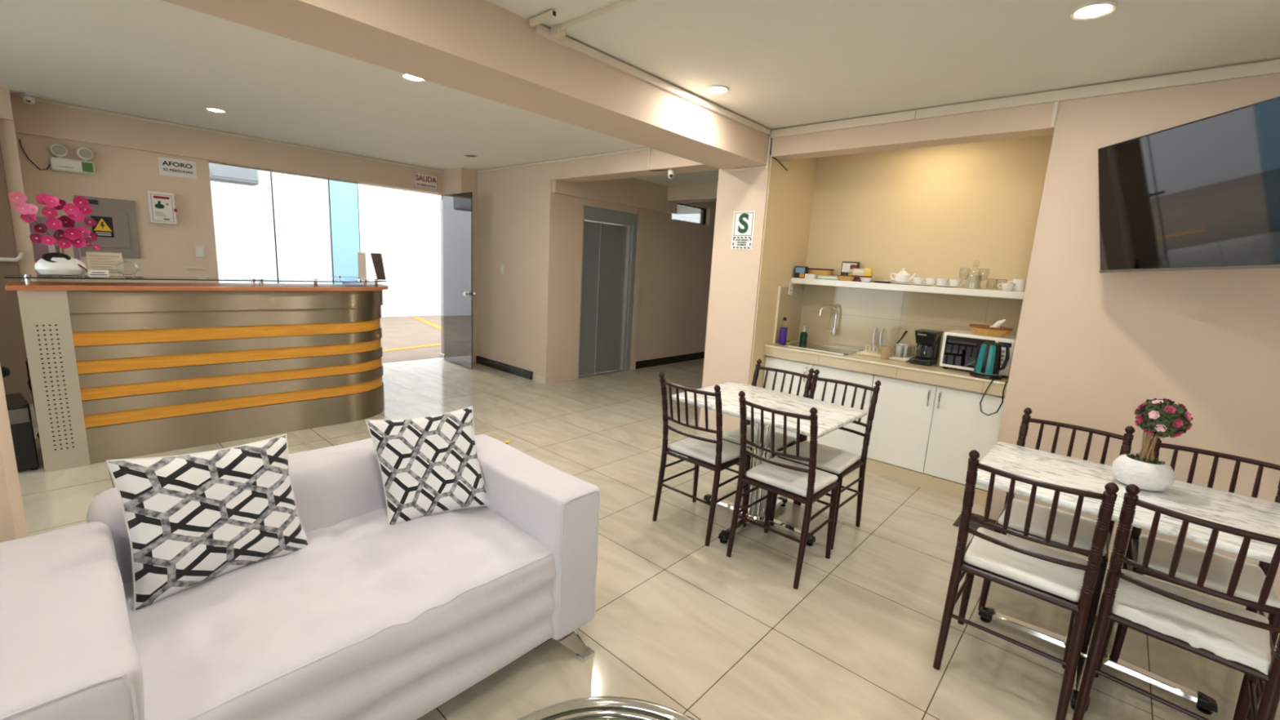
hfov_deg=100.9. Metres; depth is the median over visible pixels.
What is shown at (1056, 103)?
cable trunking
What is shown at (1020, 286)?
mug
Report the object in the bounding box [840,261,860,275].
carton
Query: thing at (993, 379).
power cable
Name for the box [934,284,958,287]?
saucer
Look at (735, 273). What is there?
wall column
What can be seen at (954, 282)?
teacup
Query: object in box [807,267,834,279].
bread basket
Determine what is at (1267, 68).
beam
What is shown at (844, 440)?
base cabinet
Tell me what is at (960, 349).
microwave
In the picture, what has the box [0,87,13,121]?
wall
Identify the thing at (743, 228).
sign
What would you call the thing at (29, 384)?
power cable
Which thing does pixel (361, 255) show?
display panel
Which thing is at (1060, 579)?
dining chair
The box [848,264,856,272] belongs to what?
glass jar
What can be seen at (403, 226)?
wall
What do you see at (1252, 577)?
dining chair
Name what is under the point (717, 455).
dining chair
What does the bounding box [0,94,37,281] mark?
wall
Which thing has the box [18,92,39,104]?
security camera
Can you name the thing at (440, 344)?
painted line
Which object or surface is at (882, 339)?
plate
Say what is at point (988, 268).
wine glass
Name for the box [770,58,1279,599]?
wall
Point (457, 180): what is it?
wall
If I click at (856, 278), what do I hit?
carton
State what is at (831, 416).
dining table
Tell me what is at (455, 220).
door
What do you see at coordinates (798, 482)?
dining chair
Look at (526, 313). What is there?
wall
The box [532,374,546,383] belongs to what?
baseboard
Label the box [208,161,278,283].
window
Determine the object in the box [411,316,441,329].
painted line
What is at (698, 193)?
beam
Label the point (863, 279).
sugar bowl
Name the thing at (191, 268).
junction box
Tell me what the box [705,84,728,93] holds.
recessed light
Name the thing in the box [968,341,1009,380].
electric kettle
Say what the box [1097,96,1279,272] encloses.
television
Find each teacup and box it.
[910,277,924,284]
[921,277,936,284]
[935,278,948,285]
[949,279,964,286]
[996,282,1015,291]
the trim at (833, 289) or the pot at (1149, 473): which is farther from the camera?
the trim at (833, 289)
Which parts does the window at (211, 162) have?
rail, frame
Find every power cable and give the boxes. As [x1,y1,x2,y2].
[18,139,50,169]
[25,358,39,439]
[769,137,787,170]
[979,378,1008,416]
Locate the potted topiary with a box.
[1111,398,1193,491]
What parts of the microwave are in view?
door, control panel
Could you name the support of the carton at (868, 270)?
on the carton at (856, 278)
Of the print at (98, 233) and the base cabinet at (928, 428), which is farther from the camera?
the print at (98, 233)
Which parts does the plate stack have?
plate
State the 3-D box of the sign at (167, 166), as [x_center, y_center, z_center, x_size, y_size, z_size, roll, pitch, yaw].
[-4.587,-1.903,5.243,0.006,0.168,0.285,12,14,41]
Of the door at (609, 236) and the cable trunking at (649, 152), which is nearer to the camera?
the cable trunking at (649, 152)
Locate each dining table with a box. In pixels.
[671,381,867,546]
[976,441,1279,715]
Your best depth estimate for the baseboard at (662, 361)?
8.21 m
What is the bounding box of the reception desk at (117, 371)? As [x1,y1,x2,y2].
[4,274,388,472]
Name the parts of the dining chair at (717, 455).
post, rail, rail, rail, leg, seat frame, seat, post, leg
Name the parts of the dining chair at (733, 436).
post, seat, seat frame, rail, post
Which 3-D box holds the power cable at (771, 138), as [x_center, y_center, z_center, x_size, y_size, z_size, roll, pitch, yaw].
[1.142,-1.690,4.297,0.278,0.244,0.026,-6,14,-43]
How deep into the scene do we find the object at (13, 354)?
4.46 m
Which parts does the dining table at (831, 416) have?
foot arm, foot arm, foot arm, foot arm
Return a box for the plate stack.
[872,280,893,283]
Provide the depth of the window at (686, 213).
8.20 m
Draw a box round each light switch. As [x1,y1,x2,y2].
[195,244,204,257]
[500,264,503,274]
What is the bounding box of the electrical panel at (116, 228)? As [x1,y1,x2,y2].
[73,195,141,257]
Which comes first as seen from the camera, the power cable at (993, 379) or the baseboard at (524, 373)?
the power cable at (993, 379)
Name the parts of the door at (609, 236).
panel, sill, panel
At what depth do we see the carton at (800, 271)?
4.75 m
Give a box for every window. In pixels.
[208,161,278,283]
[271,170,333,283]
[328,178,360,284]
[671,203,706,224]
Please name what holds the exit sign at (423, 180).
attached to the wall at (166, 250)
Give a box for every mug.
[880,346,893,359]
[895,343,908,356]
[1008,279,1026,292]
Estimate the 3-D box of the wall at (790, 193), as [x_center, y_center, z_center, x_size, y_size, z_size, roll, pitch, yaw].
[2.684,-0.785,6.269,0.012,2.605,5.040,12,14,41]
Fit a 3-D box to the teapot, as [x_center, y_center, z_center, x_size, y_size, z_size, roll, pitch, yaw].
[2.112,-0.678,4.244,0.120,0.121,0.167,1,11,-14]
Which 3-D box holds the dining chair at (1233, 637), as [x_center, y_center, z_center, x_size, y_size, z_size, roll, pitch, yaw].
[1.792,0.851,1.732,0.458,0.912,0.411,-6,14,-42]
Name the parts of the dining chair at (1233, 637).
leg, post, seat, seat frame, rail, rail, rail, leg, post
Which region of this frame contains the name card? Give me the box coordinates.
[87,269,109,276]
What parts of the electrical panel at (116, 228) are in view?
door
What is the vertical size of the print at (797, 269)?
0.046 m
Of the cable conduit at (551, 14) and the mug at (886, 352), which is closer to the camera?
the cable conduit at (551, 14)
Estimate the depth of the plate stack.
4.28 m
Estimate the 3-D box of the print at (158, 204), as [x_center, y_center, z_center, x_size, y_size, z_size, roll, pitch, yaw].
[-4.679,-1.512,5.144,0.003,0.073,0.072,12,14,41]
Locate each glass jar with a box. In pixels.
[115,262,141,276]
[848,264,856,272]
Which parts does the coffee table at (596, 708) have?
glass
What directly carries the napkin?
in the wicker basket at (978, 329)
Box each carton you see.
[794,266,808,278]
[804,273,817,279]
[817,275,838,280]
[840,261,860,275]
[851,275,871,282]
[852,268,864,275]
[863,266,872,275]
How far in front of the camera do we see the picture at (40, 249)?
4.69 m
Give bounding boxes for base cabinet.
[762,355,875,455]
[866,374,1004,490]
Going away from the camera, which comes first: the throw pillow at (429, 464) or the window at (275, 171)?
the throw pillow at (429, 464)
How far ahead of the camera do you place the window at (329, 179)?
6.47 m
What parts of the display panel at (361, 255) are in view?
panel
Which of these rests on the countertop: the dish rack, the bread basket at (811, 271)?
the dish rack
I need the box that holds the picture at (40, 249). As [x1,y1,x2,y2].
[30,216,80,262]
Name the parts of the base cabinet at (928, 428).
door, handle, handle, door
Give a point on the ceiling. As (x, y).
(782, 64)
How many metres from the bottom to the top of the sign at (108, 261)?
0.154 m
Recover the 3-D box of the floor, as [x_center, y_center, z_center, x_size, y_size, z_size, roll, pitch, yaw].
[-1.047,0.359,6.458,15.500,0.120,20.000,12,14,41]
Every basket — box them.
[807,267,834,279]
[836,275,855,281]
[968,324,1013,337]
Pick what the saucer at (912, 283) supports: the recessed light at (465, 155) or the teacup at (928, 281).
the teacup at (928, 281)
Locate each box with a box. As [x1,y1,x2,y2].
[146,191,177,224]
[186,267,204,270]
[208,163,258,186]
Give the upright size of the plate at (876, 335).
0.208 m
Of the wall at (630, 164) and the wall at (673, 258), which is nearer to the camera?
the wall at (630, 164)
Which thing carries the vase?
on the reception desk at (117, 371)
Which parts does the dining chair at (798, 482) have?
post, leg, rail, rail, rail, seat frame, seat, post, leg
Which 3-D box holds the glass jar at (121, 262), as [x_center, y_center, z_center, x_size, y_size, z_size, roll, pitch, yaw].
[-3.443,-0.616,3.555,0.090,0.112,0.122,12,14,41]
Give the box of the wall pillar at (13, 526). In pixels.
[0,365,28,542]
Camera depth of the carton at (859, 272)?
4.47 m
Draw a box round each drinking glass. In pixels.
[893,344,904,359]
[900,344,911,359]
[906,344,915,357]
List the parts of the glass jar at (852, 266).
lid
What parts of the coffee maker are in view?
carafe handle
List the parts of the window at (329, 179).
rail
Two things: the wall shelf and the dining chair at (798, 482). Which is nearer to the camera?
the dining chair at (798, 482)
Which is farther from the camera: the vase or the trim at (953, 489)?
the trim at (953, 489)
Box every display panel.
[355,252,369,279]
[370,253,386,279]
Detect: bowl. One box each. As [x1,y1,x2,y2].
[859,277,873,282]
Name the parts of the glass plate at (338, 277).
plate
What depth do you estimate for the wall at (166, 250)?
5.16 m
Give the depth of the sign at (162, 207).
5.16 m
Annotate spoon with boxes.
[893,330,907,349]
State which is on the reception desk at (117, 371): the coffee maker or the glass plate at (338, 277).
the glass plate at (338, 277)
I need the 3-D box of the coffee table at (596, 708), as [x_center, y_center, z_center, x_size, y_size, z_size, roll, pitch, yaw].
[-0.074,1.116,0.997,0.731,0.448,0.731,2,10,-6]
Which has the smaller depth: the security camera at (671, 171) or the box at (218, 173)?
the security camera at (671, 171)
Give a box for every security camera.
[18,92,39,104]
[667,168,674,179]
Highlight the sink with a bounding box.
[781,342,862,355]
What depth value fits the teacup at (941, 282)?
4.03 m
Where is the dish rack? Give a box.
[856,344,913,361]
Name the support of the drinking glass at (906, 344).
on the dish rack
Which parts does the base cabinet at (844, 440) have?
door, handle, door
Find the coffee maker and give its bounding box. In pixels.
[909,328,942,366]
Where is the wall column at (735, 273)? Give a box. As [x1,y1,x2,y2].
[698,129,772,435]
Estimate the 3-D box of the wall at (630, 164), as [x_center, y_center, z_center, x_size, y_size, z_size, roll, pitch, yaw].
[-0.072,-1.994,5.372,2.310,0.212,0.275,12,14,41]
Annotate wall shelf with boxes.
[791,277,1024,299]
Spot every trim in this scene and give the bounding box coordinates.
[773,286,781,343]
[795,438,987,506]
[805,288,1017,344]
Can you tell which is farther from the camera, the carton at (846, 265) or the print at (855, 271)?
the carton at (846, 265)
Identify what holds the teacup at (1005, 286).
on the wall shelf
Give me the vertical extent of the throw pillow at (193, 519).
0.432 m
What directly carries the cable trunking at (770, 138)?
attached to the beam at (482, 48)
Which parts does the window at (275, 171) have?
rail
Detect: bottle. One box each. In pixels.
[778,317,787,344]
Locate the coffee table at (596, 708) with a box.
[515,696,695,719]
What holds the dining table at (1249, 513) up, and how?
on the floor
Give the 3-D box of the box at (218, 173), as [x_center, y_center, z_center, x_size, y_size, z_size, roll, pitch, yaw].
[-6.830,-3.268,8.449,2.794,0.980,0.570,12,14,41]
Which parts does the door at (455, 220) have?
handle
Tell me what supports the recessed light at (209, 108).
in the ceiling
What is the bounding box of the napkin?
[990,319,1005,327]
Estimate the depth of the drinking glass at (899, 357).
4.12 m
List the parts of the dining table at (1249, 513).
foot arm, foot arm, foot arm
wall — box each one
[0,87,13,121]
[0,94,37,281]
[9,93,443,283]
[210,170,441,316]
[442,168,477,363]
[477,162,580,383]
[551,147,719,182]
[573,197,716,378]
[749,137,817,425]
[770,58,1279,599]
[805,134,1053,290]
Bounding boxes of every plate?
[326,275,357,279]
[872,326,879,351]
[879,327,886,347]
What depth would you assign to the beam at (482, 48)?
2.49 m
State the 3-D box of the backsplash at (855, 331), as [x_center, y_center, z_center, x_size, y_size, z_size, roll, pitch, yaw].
[2.198,-0.314,4.451,1.800,0.537,0.012,12,14,41]
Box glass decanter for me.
[964,260,982,288]
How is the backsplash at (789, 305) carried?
attached to the wall at (790, 193)
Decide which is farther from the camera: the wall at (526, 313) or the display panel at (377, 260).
the wall at (526, 313)
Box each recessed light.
[204,106,226,113]
[400,73,426,81]
[463,154,477,157]
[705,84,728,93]
[1069,0,1118,20]
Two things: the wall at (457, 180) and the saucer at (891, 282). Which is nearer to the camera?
the saucer at (891, 282)
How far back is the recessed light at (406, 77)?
3.42 m
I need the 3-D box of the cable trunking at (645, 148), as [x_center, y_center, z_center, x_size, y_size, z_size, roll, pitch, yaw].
[-0.732,-2.193,5.754,3.870,0.022,0.014,12,14,41]
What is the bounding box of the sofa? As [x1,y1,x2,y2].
[0,434,599,719]
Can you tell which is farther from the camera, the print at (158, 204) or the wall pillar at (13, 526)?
the print at (158, 204)
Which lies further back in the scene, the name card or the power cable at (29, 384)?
the power cable at (29, 384)
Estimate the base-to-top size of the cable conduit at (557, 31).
0.042 m
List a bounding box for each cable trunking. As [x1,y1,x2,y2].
[35,98,442,172]
[476,146,653,172]
[533,24,770,135]
[647,149,650,169]
[729,137,771,170]
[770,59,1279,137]
[1049,101,1059,128]
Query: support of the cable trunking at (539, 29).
attached to the beam at (482, 48)
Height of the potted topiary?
0.355 m
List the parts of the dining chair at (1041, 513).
leg, post, seat, seat frame, rail, leg, post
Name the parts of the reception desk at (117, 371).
perforated panel, backing panel, glass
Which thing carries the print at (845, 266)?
on the carton at (846, 265)
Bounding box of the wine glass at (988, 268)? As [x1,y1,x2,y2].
[977,268,989,288]
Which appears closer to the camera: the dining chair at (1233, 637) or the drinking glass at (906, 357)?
the dining chair at (1233, 637)
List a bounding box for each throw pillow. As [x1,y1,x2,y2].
[106,433,309,610]
[364,405,488,524]
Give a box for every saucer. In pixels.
[890,282,911,284]
[911,283,934,285]
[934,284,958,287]
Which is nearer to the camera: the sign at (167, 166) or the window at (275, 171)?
the sign at (167, 166)
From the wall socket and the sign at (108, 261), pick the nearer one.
the sign at (108, 261)
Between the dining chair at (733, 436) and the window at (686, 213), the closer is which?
the dining chair at (733, 436)
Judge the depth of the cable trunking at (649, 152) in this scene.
5.04 m
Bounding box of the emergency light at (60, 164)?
[49,143,95,174]
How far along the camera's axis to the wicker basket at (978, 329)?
3.69 m
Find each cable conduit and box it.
[528,9,555,26]
[550,0,637,39]
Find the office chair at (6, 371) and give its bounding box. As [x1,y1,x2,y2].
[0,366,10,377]
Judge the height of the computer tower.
0.430 m
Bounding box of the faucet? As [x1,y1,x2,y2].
[818,304,839,334]
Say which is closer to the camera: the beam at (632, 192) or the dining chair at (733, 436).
the dining chair at (733, 436)
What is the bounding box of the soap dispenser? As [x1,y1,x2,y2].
[799,324,807,342]
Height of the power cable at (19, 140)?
0.234 m
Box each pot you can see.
[1111,453,1174,491]
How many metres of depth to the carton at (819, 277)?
4.62 m
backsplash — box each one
[775,287,804,343]
[798,284,1022,360]
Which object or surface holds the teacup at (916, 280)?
on the saucer at (912, 283)
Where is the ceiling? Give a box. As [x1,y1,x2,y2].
[0,0,1279,186]
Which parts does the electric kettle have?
handle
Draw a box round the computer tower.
[4,392,39,471]
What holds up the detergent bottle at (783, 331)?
on the countertop
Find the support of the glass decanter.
on the wall shelf
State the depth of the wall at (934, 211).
4.21 m
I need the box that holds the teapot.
[889,267,916,283]
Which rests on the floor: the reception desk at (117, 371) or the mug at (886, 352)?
the reception desk at (117, 371)
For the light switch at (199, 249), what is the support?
attached to the wall at (166, 250)
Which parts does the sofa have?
armrest, backrest, seat, armrest, leg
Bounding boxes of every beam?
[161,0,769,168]
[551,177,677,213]
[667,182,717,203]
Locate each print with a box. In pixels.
[95,231,111,235]
[153,195,168,199]
[155,200,164,208]
[155,211,169,220]
[795,267,804,272]
[841,262,857,272]
[853,270,863,272]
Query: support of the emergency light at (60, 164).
attached to the wall at (166, 250)
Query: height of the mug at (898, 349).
0.100 m
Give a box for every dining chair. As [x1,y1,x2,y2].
[652,372,751,546]
[722,359,813,504]
[726,391,838,589]
[769,368,880,549]
[933,449,1119,719]
[977,407,1135,639]
[1071,484,1279,719]
[1111,438,1279,719]
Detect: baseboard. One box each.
[475,355,533,379]
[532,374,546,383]
[635,351,704,368]
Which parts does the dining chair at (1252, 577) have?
leg, post, seat frame, seat, rail, post, leg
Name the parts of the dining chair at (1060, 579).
post, leg, seat frame, seat, rail, rail, rail, leg, post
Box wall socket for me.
[787,280,793,294]
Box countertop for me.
[764,340,1008,396]
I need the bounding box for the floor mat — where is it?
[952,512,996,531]
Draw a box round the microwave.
[939,329,1016,377]
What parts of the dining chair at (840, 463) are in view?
leg, post, seat, seat frame, leg, rail, rail, rail, post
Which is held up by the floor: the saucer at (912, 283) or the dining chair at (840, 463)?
the dining chair at (840, 463)
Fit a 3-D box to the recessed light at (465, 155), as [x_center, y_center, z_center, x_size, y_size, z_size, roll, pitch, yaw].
[-1.923,-2.313,5.989,0.152,0.009,0.152,12,14,41]
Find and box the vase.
[8,191,100,275]
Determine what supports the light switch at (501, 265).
attached to the wall at (526, 313)
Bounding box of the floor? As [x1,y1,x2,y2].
[17,315,1279,719]
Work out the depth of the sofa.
1.56 m
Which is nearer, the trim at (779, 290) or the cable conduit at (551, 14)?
the cable conduit at (551, 14)
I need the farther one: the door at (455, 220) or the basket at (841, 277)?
the door at (455, 220)
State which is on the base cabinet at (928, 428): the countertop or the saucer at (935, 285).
the countertop
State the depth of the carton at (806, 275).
4.68 m
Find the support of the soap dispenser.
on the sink
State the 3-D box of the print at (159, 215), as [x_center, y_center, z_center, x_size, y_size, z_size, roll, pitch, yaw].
[-4.677,-1.410,5.174,0.001,0.073,0.103,12,14,41]
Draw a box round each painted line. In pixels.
[382,342,441,351]
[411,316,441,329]
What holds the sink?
in the countertop
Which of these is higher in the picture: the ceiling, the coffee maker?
the ceiling
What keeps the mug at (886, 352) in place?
in the dish rack
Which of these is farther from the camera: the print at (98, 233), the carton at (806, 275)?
the print at (98, 233)
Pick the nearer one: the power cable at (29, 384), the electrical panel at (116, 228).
the power cable at (29, 384)
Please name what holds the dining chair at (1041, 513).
on the floor
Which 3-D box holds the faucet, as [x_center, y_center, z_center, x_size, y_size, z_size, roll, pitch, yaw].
[1.717,-0.363,4.757,0.210,0.268,0.080,0,11,-17]
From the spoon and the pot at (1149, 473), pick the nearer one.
the pot at (1149, 473)
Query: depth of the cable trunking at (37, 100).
5.38 m
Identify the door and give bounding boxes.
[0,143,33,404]
[437,191,475,368]
[577,205,637,377]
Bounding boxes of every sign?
[85,251,124,275]
[157,156,197,179]
[413,171,437,190]
[730,210,755,249]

